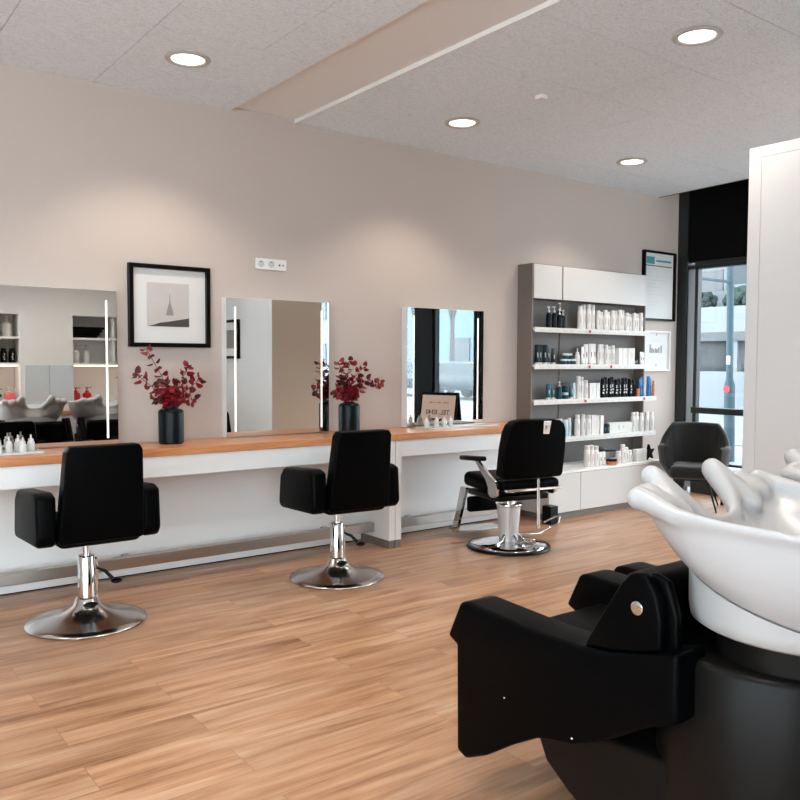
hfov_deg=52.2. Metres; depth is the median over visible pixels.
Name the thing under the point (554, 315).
pump bottle
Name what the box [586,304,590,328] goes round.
shampoo bottle
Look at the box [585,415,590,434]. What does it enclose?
shampoo bottle
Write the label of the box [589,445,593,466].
shampoo bottle
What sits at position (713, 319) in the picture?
building
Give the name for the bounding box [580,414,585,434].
shampoo bottle
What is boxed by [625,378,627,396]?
spray can
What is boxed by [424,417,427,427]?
bottle
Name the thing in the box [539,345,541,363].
tube
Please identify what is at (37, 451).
tray
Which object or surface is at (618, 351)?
carton
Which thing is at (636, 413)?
bottle
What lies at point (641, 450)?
carton
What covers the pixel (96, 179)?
wall
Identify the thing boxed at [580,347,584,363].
tube
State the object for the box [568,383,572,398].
tube
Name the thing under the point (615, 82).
ceiling
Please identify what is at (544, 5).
trim
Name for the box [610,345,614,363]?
shampoo bottle
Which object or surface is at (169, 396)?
bunch
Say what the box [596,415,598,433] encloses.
carton
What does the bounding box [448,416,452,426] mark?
bottle
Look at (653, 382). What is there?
bottle
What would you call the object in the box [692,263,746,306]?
house
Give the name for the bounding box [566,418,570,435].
bottle
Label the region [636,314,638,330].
bottle
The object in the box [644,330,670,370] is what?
wall plaque
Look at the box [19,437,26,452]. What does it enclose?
bottle
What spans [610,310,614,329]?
bottle
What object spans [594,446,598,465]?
shampoo bottle
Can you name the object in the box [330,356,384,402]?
bunch
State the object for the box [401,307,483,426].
wall mirror
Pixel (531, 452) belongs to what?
barber chair
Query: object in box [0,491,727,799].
floor
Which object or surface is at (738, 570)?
basin
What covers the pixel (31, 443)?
bottle
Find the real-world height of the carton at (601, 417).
0.180 m
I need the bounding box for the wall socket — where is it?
[255,258,285,270]
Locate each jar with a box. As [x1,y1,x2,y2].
[560,359,566,363]
[562,353,568,358]
[562,386,567,392]
[562,392,567,398]
[570,359,575,363]
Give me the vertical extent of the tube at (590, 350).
0.200 m
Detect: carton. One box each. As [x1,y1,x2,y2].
[588,383,595,397]
[591,415,595,434]
[596,383,599,397]
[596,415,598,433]
[599,415,603,433]
[604,424,609,432]
[605,422,631,432]
[615,348,622,363]
[622,348,627,363]
[628,348,634,363]
[632,449,639,461]
[640,449,642,461]
[641,448,646,460]
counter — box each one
[0,441,394,595]
[394,433,517,547]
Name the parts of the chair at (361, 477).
armrest, lever, seat, backrest, lever knob, armrest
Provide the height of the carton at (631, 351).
0.165 m
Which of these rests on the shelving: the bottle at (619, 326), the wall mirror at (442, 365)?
the bottle at (619, 326)
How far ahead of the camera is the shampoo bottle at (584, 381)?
7.84 m
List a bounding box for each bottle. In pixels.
[5,437,12,452]
[14,435,20,450]
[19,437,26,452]
[27,434,34,450]
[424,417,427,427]
[434,417,437,427]
[443,416,446,426]
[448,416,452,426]
[546,306,551,326]
[551,306,556,327]
[557,309,561,327]
[557,381,561,398]
[560,310,565,327]
[563,420,567,436]
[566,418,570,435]
[574,415,579,435]
[575,348,579,363]
[575,376,580,398]
[577,306,582,328]
[580,377,583,397]
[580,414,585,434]
[581,304,585,328]
[583,380,587,397]
[584,445,589,466]
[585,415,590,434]
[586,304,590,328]
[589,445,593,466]
[591,305,594,328]
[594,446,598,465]
[596,310,600,329]
[596,344,600,363]
[600,312,602,329]
[601,344,603,363]
[603,310,607,329]
[604,345,607,363]
[607,312,609,329]
[608,346,610,363]
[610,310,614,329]
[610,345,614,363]
[614,311,617,329]
[615,451,620,463]
[617,309,621,329]
[620,444,624,462]
[622,310,624,330]
[624,313,628,330]
[625,447,628,462]
[628,450,631,462]
[629,314,631,330]
[631,412,634,431]
[632,313,635,330]
[632,380,635,396]
[635,412,638,431]
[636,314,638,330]
[636,387,639,396]
[639,313,642,330]
[639,379,641,395]
[639,413,643,430]
[640,377,643,395]
[644,412,648,430]
[646,376,649,395]
[649,412,653,430]
[652,381,654,395]
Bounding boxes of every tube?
[534,345,539,363]
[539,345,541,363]
[542,345,546,363]
[545,384,550,399]
[547,345,549,363]
[550,384,554,398]
[551,348,555,363]
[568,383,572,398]
[573,383,575,398]
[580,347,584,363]
[584,344,587,363]
[588,344,592,363]
[593,344,595,363]
[599,452,601,465]
[602,451,605,464]
[640,352,642,363]
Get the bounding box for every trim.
[294,0,561,122]
[658,178,748,197]
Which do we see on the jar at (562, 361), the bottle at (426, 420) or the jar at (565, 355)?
the jar at (565, 355)
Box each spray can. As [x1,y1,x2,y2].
[600,378,604,397]
[603,377,607,396]
[607,378,611,396]
[610,377,613,396]
[614,379,617,396]
[617,378,620,396]
[621,378,624,396]
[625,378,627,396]
[628,379,631,396]
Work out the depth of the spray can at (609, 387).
8.06 m
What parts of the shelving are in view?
panel, door, panel, panel, price rail, price rail, price rail, door, price rail, panel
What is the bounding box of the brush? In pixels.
[598,446,615,458]
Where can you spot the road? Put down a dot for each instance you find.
(711, 419)
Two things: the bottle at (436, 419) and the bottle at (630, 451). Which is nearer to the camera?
the bottle at (436, 419)
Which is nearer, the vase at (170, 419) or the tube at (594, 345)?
the vase at (170, 419)
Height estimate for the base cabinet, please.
0.431 m
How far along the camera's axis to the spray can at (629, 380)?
8.25 m
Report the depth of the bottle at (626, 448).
7.87 m
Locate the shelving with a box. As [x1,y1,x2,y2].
[516,263,655,461]
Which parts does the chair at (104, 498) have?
armrest, seat, backrest, lever, lever knob, armrest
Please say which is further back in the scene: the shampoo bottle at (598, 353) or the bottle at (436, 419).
the shampoo bottle at (598, 353)
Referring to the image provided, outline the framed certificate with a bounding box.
[642,249,676,321]
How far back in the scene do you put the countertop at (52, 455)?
5.27 m
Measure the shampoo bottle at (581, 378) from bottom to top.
0.205 m
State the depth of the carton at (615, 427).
8.16 m
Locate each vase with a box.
[158,407,183,443]
[338,401,359,430]
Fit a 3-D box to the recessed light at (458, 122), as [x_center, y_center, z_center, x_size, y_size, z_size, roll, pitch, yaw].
[0.454,-2.020,5.954,0.262,0.011,0.262,-2,3,-37]
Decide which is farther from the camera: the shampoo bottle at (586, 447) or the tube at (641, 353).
the tube at (641, 353)
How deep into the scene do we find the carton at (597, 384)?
7.94 m
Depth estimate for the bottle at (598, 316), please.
7.92 m
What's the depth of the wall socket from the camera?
5.92 m
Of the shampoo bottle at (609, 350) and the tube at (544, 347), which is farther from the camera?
the shampoo bottle at (609, 350)
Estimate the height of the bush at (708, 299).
1.058 m
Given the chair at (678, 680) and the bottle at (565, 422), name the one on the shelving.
the bottle at (565, 422)
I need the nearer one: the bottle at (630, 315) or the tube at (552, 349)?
the tube at (552, 349)
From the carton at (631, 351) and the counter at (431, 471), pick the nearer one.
the counter at (431, 471)
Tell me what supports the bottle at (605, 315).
on the shelving
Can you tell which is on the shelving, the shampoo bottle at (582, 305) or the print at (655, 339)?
the shampoo bottle at (582, 305)
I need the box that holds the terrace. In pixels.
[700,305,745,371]
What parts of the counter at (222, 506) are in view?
foot rail, panel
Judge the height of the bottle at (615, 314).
0.200 m
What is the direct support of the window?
in the wall at (718, 218)
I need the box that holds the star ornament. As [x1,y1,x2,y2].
[647,444,653,459]
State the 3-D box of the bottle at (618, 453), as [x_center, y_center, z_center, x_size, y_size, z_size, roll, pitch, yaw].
[2.092,0.549,7.826,0.052,0.120,0.052,3,4,41]
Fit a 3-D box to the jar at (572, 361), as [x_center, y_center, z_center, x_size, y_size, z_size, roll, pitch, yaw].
[1.636,-0.362,7.737,0.062,0.052,0.062,-1,3,-28]
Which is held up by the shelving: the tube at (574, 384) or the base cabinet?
the tube at (574, 384)
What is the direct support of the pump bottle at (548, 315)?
on the shelving
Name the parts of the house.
sill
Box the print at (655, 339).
[649,333,661,352]
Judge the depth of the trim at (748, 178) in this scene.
8.13 m
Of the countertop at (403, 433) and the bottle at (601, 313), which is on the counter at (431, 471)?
the countertop at (403, 433)
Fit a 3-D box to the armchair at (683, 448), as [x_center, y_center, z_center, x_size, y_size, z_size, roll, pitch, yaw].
[2.844,0.635,7.903,0.670,0.811,0.589,1,3,23]
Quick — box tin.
[606,458,616,464]
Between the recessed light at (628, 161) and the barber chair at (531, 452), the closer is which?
the barber chair at (531, 452)
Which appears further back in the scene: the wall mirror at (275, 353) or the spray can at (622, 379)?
the spray can at (622, 379)
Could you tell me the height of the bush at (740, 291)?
0.750 m
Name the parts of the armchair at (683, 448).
seat, under frame, leg, leg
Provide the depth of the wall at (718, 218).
8.51 m
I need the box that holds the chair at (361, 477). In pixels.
[279,429,398,589]
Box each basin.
[627,458,799,631]
[781,449,799,481]
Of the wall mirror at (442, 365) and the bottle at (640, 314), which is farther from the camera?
the bottle at (640, 314)
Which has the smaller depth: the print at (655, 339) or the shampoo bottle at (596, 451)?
the shampoo bottle at (596, 451)
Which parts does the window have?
frame, frame, frame, frame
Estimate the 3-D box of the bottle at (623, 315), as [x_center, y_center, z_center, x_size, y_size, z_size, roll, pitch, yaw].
[2.223,-0.794,8.172,0.047,0.210,0.047,-2,4,-42]
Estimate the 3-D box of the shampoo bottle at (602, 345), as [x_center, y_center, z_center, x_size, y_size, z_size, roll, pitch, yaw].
[1.975,-0.447,8.003,0.047,0.200,0.047,2,3,37]
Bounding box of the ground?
[686,413,742,491]
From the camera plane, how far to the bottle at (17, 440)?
4.77 m
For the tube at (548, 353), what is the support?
on the shelving
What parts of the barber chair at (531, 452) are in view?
footrest arm, seat, seat frame, backrest, recline rod, pump lever, plate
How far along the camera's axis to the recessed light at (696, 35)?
4.34 m
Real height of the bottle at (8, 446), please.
0.088 m
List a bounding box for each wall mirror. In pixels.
[0,285,118,449]
[221,297,328,437]
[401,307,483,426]
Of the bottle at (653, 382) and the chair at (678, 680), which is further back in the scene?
the bottle at (653, 382)
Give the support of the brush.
on the base cabinet
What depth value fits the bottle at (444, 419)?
6.66 m
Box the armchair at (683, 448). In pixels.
[657,422,731,512]
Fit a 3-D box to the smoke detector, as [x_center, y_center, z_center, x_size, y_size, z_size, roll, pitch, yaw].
[0.925,-1.981,5.346,0.060,0.028,0.060,-2,3,-37]
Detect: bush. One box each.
[701,292,717,307]
[722,285,745,305]
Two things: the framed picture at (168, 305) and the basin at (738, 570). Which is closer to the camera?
the basin at (738, 570)
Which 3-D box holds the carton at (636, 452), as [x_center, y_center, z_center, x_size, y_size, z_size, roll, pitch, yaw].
[2.312,0.543,7.991,0.050,0.120,0.051,-2,3,-37]
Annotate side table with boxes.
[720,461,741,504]
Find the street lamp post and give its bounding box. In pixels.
[702,266,734,461]
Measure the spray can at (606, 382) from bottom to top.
0.200 m
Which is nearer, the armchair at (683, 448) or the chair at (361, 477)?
the chair at (361, 477)
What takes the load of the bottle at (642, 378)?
on the shelving
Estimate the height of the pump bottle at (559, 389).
0.165 m
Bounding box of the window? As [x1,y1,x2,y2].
[673,192,746,495]
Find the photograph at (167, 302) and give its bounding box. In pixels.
[147,282,188,326]
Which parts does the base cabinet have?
drawer, drawer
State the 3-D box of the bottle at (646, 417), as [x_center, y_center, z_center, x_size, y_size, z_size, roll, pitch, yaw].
[2.541,0.219,8.413,0.047,0.195,0.047,-2,3,-37]
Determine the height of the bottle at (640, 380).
0.180 m
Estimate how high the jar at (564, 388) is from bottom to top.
0.059 m
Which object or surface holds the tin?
on the base cabinet
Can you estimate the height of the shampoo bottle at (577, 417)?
0.200 m
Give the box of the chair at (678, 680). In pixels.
[450,458,799,799]
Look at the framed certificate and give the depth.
8.70 m
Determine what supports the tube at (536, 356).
on the shelving
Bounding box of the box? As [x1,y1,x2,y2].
[542,504,557,524]
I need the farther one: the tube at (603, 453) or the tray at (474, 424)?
the tube at (603, 453)
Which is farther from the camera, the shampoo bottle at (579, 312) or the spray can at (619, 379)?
the spray can at (619, 379)
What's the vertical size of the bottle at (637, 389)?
0.100 m
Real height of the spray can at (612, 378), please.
0.200 m
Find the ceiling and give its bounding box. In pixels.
[0,0,799,196]
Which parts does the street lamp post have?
sign arm, post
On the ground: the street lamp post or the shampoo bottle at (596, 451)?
the street lamp post
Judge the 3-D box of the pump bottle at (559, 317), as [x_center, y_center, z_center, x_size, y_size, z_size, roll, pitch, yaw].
[1.486,-0.755,7.604,0.049,0.180,0.051,3,4,44]
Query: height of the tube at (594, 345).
0.200 m
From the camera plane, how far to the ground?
12.97 m
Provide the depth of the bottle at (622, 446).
7.84 m
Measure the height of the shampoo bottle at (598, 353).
0.200 m
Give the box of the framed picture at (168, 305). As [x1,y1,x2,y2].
[127,262,210,347]
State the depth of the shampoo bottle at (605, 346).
8.01 m
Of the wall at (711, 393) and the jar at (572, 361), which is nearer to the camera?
the jar at (572, 361)
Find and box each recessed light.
[164,50,210,67]
[444,117,479,128]
[616,158,647,165]
[671,26,723,45]
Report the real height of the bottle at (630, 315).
0.175 m
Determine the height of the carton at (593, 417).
0.190 m
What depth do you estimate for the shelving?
7.83 m
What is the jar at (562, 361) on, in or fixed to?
on the shelving
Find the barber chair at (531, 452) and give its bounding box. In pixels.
[449,418,565,556]
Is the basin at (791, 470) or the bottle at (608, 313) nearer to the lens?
the basin at (791, 470)
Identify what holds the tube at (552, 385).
on the shelving
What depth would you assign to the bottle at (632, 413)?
8.24 m
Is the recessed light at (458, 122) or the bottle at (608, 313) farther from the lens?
the bottle at (608, 313)
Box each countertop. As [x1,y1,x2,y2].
[0,431,396,466]
[362,421,508,439]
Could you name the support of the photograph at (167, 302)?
attached to the framed picture at (168, 305)
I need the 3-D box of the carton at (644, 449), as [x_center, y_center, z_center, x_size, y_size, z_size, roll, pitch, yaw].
[2.400,0.540,8.057,0.050,0.120,0.051,-2,3,-37]
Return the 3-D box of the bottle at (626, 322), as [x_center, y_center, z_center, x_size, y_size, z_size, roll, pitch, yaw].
[2.277,-0.782,8.199,0.047,0.185,0.047,-2,3,-35]
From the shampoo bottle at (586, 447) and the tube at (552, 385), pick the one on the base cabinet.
the shampoo bottle at (586, 447)
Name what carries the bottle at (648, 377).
on the shelving
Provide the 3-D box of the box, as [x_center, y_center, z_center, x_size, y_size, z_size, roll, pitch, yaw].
[1.300,0.993,7.070,0.100,0.160,0.100,-2,3,-37]
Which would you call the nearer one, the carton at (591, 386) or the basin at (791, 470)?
the basin at (791, 470)
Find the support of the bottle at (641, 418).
on the shelving
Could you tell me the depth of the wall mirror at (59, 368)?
5.01 m
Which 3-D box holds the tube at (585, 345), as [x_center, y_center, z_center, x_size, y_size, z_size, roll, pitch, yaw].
[1.789,-0.439,7.864,0.056,0.195,0.042,-1,3,-30]
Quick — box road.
[699,415,742,445]
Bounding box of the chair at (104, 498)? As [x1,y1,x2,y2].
[14,442,159,639]
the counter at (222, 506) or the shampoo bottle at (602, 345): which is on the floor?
the counter at (222, 506)
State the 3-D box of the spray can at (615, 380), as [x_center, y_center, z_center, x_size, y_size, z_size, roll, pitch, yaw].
[2.152,-0.119,8.138,0.047,0.180,0.048,-1,3,-17]
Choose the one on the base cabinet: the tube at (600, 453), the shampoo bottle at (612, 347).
the tube at (600, 453)
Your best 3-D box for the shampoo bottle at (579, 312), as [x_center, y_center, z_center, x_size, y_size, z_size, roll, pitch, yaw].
[1.714,-0.785,7.774,0.051,0.224,0.051,-1,3,-18]
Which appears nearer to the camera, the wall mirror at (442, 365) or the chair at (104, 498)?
the chair at (104, 498)
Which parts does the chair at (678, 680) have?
armrest, seat, armrest, backrest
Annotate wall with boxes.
[0,63,678,479]
[689,179,748,262]
[699,371,743,408]
[742,138,799,475]
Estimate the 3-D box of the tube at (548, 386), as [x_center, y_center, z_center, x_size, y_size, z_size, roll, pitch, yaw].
[1.371,-0.077,7.552,0.056,0.145,0.042,-1,3,-31]
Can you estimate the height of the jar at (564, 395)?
0.059 m
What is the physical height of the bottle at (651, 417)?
0.195 m
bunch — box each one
[131,345,206,408]
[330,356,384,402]
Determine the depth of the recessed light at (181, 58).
4.71 m
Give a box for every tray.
[0,448,43,455]
[416,423,498,429]
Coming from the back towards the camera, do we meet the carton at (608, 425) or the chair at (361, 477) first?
the carton at (608, 425)
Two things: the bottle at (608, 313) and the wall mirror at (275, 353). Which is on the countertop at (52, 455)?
the wall mirror at (275, 353)
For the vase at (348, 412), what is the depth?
6.07 m
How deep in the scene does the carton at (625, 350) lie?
8.19 m
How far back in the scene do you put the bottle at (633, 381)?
8.28 m
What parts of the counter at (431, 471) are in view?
panel, foot rail, panel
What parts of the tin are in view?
lid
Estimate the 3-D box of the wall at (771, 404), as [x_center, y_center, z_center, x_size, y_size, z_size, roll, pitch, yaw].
[2.941,-0.053,3.743,0.640,2.580,2.540,-2,3,-37]
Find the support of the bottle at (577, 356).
on the shelving
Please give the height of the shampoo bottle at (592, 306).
0.244 m
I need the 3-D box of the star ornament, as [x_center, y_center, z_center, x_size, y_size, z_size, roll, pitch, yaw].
[2.480,0.519,8.136,0.157,0.156,0.028,-2,3,-37]
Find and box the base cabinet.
[518,457,664,519]
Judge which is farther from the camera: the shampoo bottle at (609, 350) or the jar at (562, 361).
the shampoo bottle at (609, 350)
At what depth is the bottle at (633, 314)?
8.25 m
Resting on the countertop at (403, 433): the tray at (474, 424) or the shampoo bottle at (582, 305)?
the tray at (474, 424)
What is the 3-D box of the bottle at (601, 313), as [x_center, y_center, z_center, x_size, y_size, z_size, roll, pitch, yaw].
[1.961,-0.771,7.976,0.047,0.180,0.047,2,3,37]
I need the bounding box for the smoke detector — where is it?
[535,94,546,100]
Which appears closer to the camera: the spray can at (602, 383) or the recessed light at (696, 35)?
the recessed light at (696, 35)
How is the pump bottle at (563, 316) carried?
on the shelving

